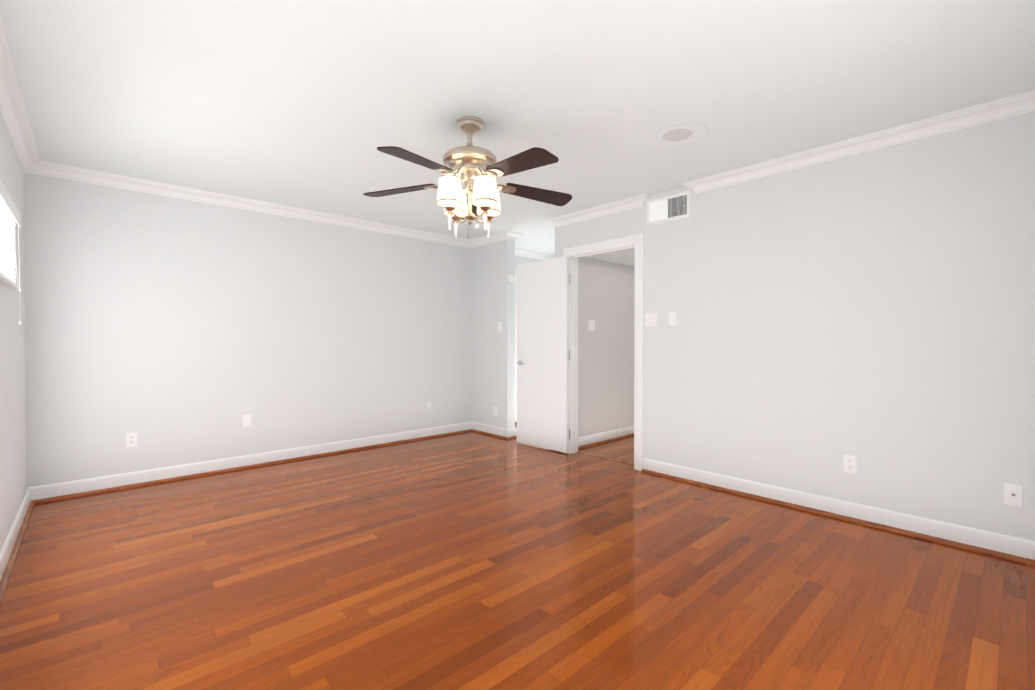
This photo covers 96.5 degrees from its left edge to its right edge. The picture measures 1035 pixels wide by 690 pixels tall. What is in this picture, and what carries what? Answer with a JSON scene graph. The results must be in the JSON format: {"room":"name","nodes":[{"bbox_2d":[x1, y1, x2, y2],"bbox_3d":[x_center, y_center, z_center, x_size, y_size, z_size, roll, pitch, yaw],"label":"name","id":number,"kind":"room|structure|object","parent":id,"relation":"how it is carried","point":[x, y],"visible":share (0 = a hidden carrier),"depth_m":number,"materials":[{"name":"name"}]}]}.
{"room":"empty bedroom","nodes":[
{"label":"empty bedroom","id":0,"kind":"room"},
{"bbox_2d":[0,114,31,550],"bbox_3d":[-1.734,-0.068,1.288,0.120,2.460,5.310,-1,1,-43],"label":"wall","id":1,"kind":"structure","parent":0,"point":[15,358],"depth_m":2.81,"materials":[{"name":"grey paint"}]},
{"bbox_2d":[0,179,21,324],"bbox_3d":[-2.550,-0.432,2.204,0.170,0.630,1.100,-1,1,-43],"label":"window blind","id":2,"kind":"object","parent":1,"relation":"attached to","point":[10,215],"visible":1,"depth_m":2.39,"materials":[{"name":"white paint"}]},
{"bbox_2d":[0,486,39,604],"bbox_3d":[-1.722,1.095,1.401,0.040,0.121,5.208,-1,1,-43],"label":"baseboard","id":3,"kind":"structure","parent":1,"relation":"attached to","point":[9,551],"depth_m":2.59,"materials":[{"name":"white paint"}]},
{"bbox_2d":[0,17,43,175],"bbox_3d":[-1.703,-1.250,1.391,0.092,0.086,5.208,-1,1,-43],"label":"crown molding","id":4,"kind":"structure","parent":1,"relation":"attached to","point":[14,117],"depth_m":2.53,"materials":[{"name":"white paint"}]},
{"bbox_2d":[28,173,541,486],"bbox_3d":[-1.532,-0.114,5.182,5.700,2.460,0.120,-1,1,-43],"label":"wall","id":5,"kind":"structure","parent":0,"point":[169,321],"depth_m":4.09,"materials":[{"name":"grey paint"}]},
{"bbox_2d":[126,432,136,447],"bbox_3d":[-3.075,0.749,3.681,0.070,0.115,0.009,-1,1,-43],"label":"electrical outlet","id":6,"kind":"object","parent":5,"relation":"attached to","point":[131,439],"visible":1,"depth_m":3.68,"materials":[{"name":"white plastic"}]},
{"bbox_2d":[243,414,250,426],"bbox_3d":[-2.477,0.683,4.233,0.070,0.115,0.007,-1,1,-43],"label":"electrical outlet","id":7,"kind":"object","parent":5,"relation":"attached to","point":[246,420],"visible":1,"depth_m":4.23,"materials":[{"name":"white plastic"}]},
{"bbox_2d":[36,422,471,502],"bbox_3d":[-2.020,1.056,4.641,3.938,0.121,0.042,-1,1,-43],"label":"baseboard","id":8,"kind":"structure","parent":5,"relation":"attached to","point":[70,489],"depth_m":4.10,"materials":[{"name":"white paint"}]},
{"bbox_2d":[44,161,471,247],"bbox_3d":[-1.970,-1.288,4.625,3.848,0.086,0.092,-1,1,-43],"label":"crown molding","id":9,"kind":"structure","parent":5,"relation":"attached to","point":[55,170],"depth_m":4.09,"materials":[{"name":"white paint"}]},
{"bbox_2d":[515,248,551,259],"bbox_3d":[0.000,-1.309,6.444,1.290,0.086,0.092,-1,1,-43],"label":"crown molding","id":10,"kind":"structure","parent":5,"relation":"attached to","point":[518,252],"depth_m":6.65,"materials":[{"name":"white paint"}]},
{"bbox_2d":[0,424,1034,689],"bbox_3d":[0.566,1.166,3.514,6.860,0.080,5.800,-1,1,-43],"label":"floor","id":11,"kind":"structure","parent":0,"point":[470,560],"depth_m":2.17,"materials":[{"name":"brown wood"}]},
{"bbox_2d":[577,451,633,465],"bbox_3d":[0.885,1.122,4.556,0.042,0.024,0.758,-1,1,-43],"label":"threshold","id":12,"kind":"object","parent":11,"relation":"on","point":[606,458],"visible":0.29,"depth_m":4.55,"materials":[{"name":"brown wood"}]},
{"bbox_2d":[0,0,1034,254],"bbox_3d":[0.566,-1.354,3.484,6.860,0.080,5.800,-1,1,-43],"label":"ceiling","id":13,"kind":"structure","parent":0,"point":[310,104],"depth_m":2.31,"materials":[{"name":"white paint"}]},
{"bbox_2d":[363,116,571,238],"bbox_3d":[-0.249,-0.960,2.673,1.288,0.688,1.236,-1,1,-43],"label":"ceiling fan","id":14,"kind":"object","parent":13,"relation":"hanging from","point":[477,171],"visible":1,"depth_m":2.60,"materials":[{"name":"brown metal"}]},
{"bbox_2d":[648,121,707,146],"bbox_3d":[0.987,-1.302,2.852,0.352,0.010,0.352,-1,1,-43],"label":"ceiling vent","id":15,"kind":"object","parent":13,"relation":"in","point":[679,133],"visible":1,"depth_m":2.83,"materials":[{"name":"white paint"}]},
{"bbox_2d":[578,257,634,436],"bbox_3d":[1.370,-0.120,5.724,2.300,2.460,0.120,-1,1,-43],"label":"wall","id":16,"kind":"structure","parent":0,"point":[606,296],"depth_m":5.27,"materials":[{"name":"grey paint"}]},
{"bbox_2d":[588,320,594,330],"bbox_3d":[0.827,-0.228,5.132,0.116,0.115,0.012,-1,1,-43],"label":"light switch","id":17,"kind":"object","parent":16,"relation":"attached to","point":[591,324],"visible":1,"depth_m":5.13,"materials":[{"name":"white plastic"}]},
{"bbox_2d":[578,425,633,448],"bbox_3d":[1.381,1.045,5.635,2.184,0.121,0.054,-1,1,-43],"label":"baseboard","id":18,"kind":"structure","parent":16,"relation":"attached to","point":[616,434],"depth_m":5.29,"materials":[{"name":"white paint"}]},
{"bbox_2d":[586,248,634,266],"bbox_3d":[1.719,-1.154,5.245,2.180,0.370,1.040,-1,1,-43],"label":"ceiling","id":19,"kind":"structure","parent":0,"point":[625,257],"depth_m":5.06,"materials":[{"name":"white paint"}]},
{"bbox_2d":[472,112,1034,540],"bbox_3d":[1.214,-0.101,4.110,0.120,2.460,5.160,-1,1,-43],"label":"wall","id":20,"kind":"structure","parent":0,"point":[874,312],"depth_m":3.00,"materials":[{"name":"grey paint"}]},
{"bbox_2d":[472,422,511,439],"bbox_3d":[-0.330,1.044,5.699,0.064,0.121,0.682,-1,1,-43],"label":"baseboard","id":21,"kind":"structure","parent":20,"relation":"attached to","point":[499,432],"depth_m":5.66,"materials":[{"name":"white paint"}]},
{"bbox_2d":[472,230,515,247],"bbox_3d":[-0.311,-1.300,5.613,0.114,0.086,0.674,-1,1,-43],"label":"crown molding","id":22,"kind":"structure","parent":20,"relation":"attached to","point":[503,235],"depth_m":5.56,"materials":[{"name":"white paint"}]},
{"bbox_2d":[493,406,496,415],"bbox_3d":[-0.275,0.801,5.639,0.009,0.115,0.070,-1,1,-43],"label":"electrical outlet","id":23,"kind":"object","parent":20,"relation":"attached to","point":[494,411],"visible":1,"depth_m":5.64,"materials":[{"name":"white plastic"}]},
{"bbox_2d":[498,322,501,330],"bbox_3d":[-0.217,-0.233,5.558,0.017,0.115,0.070,-1,1,-43],"label":"light switch","id":24,"kind":"object","parent":20,"relation":"attached to","point":[499,326],"visible":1,"depth_m":5.55,"materials":[{"name":"white plastic"}]},
{"bbox_2d":[508,274,514,282],"bbox_3d":[-0.065,-0.802,5.487,0.104,0.104,0.032,-1,1,-43],"label":"detector","id":25,"kind":"object","parent":20,"relation":"attached to","point":[511,278],"visible":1,"depth_m":5.47,"materials":[{"name":"white plastic"}]},
{"bbox_2d":[512,428,516,435],"bbox_3d":[-0.242,1.043,5.796,0.018,0.121,0.660,-1,1,-43],"label":"baseboard","id":26,"kind":"structure","parent":20,"relation":"attached to","point":[514,431],"depth_m":5.54,"materials":[{"name":"white paint"}]},
{"bbox_2d":[516,232,524,239],"bbox_3d":[-0.169,-1.301,5.744,0.092,0.086,0.674,-1,1,-43],"label":"crown molding","id":27,"kind":"structure","parent":20,"relation":"attached to","point":[517,234],"depth_m":5.50,"materials":[{"name":"white paint"}]},
{"bbox_2d":[516,256,570,452],"bbox_3d":[0.260,0.090,4.998,0.155,2.014,0.764,-1,1,-43],"label":"door","id":28,"kind":"structure","parent":20,"relation":"in","point":[543,356],"depth_m":4.95,"materials":[{"name":"white paint"}]},
{"bbox_2d":[548,193,651,227],"bbox_3d":[0.774,-1.286,4.438,0.114,0.086,1.114,-1,1,-43],"label":"crown molding","id":29,"kind":"structure","parent":20,"relation":"attached to","point":[638,201],"depth_m":4.40,"materials":[{"name":"white paint"}]},
{"bbox_2d":[563,233,643,470],"bbox_3d":[0.849,0.053,4.510,0.152,2.122,0.944,-1,1,-43],"label":"door frame","id":30,"kind":"structure","parent":20,"relation":"attached to","point":[575,253],"depth_m":4.32,"materials":[{"name":"white paint"}]},
{"bbox_2d":[645,313,656,325],"bbox_3d":[1.172,-0.230,4.057,0.012,0.115,0.116,-1,1,-43],"label":"double light switch","id":31,"kind":"object","parent":20,"relation":"attached to","point":[650,319],"visible":1,"depth_m":4.06,"materials":[{"name":"white plastic"}]},
{"bbox_2d":[647,190,689,225],"bbox_3d":[1.275,-1.169,3.930,0.018,0.220,0.400,-1,1,-43],"label":"air vent","id":32,"kind":"object","parent":20,"relation":"in","point":[676,206],"visible":1,"depth_m":3.92,"materials":[{"name":"white metal"}]},
{"bbox_2d":[669,311,675,324],"bbox_3d":[1.310,-0.234,3.907,0.012,0.115,0.070,-1,1,-43],"label":"dimmer switch","id":33,"kind":"object","parent":20,"relation":"attached to","point":[672,317],"visible":1,"depth_m":3.90,"materials":[{"name":"white plastic"}]},
{"bbox_2d":[641,458,1034,565],"bbox_3d":[2.012,1.074,3.145,0.042,0.121,2.647,-1,1,-43],"label":"baseboard","id":34,"kind":"structure","parent":20,"relation":"attached to","point":[1016,546],"depth_m":2.94,"materials":[{"name":"white paint"}]},
{"bbox_2d":[844,455,856,473],"bbox_3d":[2.160,0.770,3.000,0.009,0.115,0.070,-1,1,-43],"label":"electrical outlet","id":35,"kind":"object","parent":20,"relation":"attached to","point":[850,464],"visible":1,"depth_m":3.00,"materials":[{"name":"white plastic"}]},
{"bbox_2d":[682,90,1034,193],"bbox_3d":[2.106,-1.269,2.995,0.114,0.086,2.157,-1,1,-43],"label":"crown molding","id":36,"kind":"structure","parent":20,"relation":"attached to","point":[1023,103],"depth_m":2.84,"materials":[{"name":"white paint"}]},
{"bbox_2d":[1004,482,1022,506],"bbox_3d":[2.648,0.795,2.466,0.017,0.115,0.070,-1,1,-43],"label":"outlet","id":37,"kind":"object","parent":20,"relation":"attached to","point":[1013,494],"visible":1,"depth_m":2.47,"materials":[{"name":"white plastic"}]}
]}

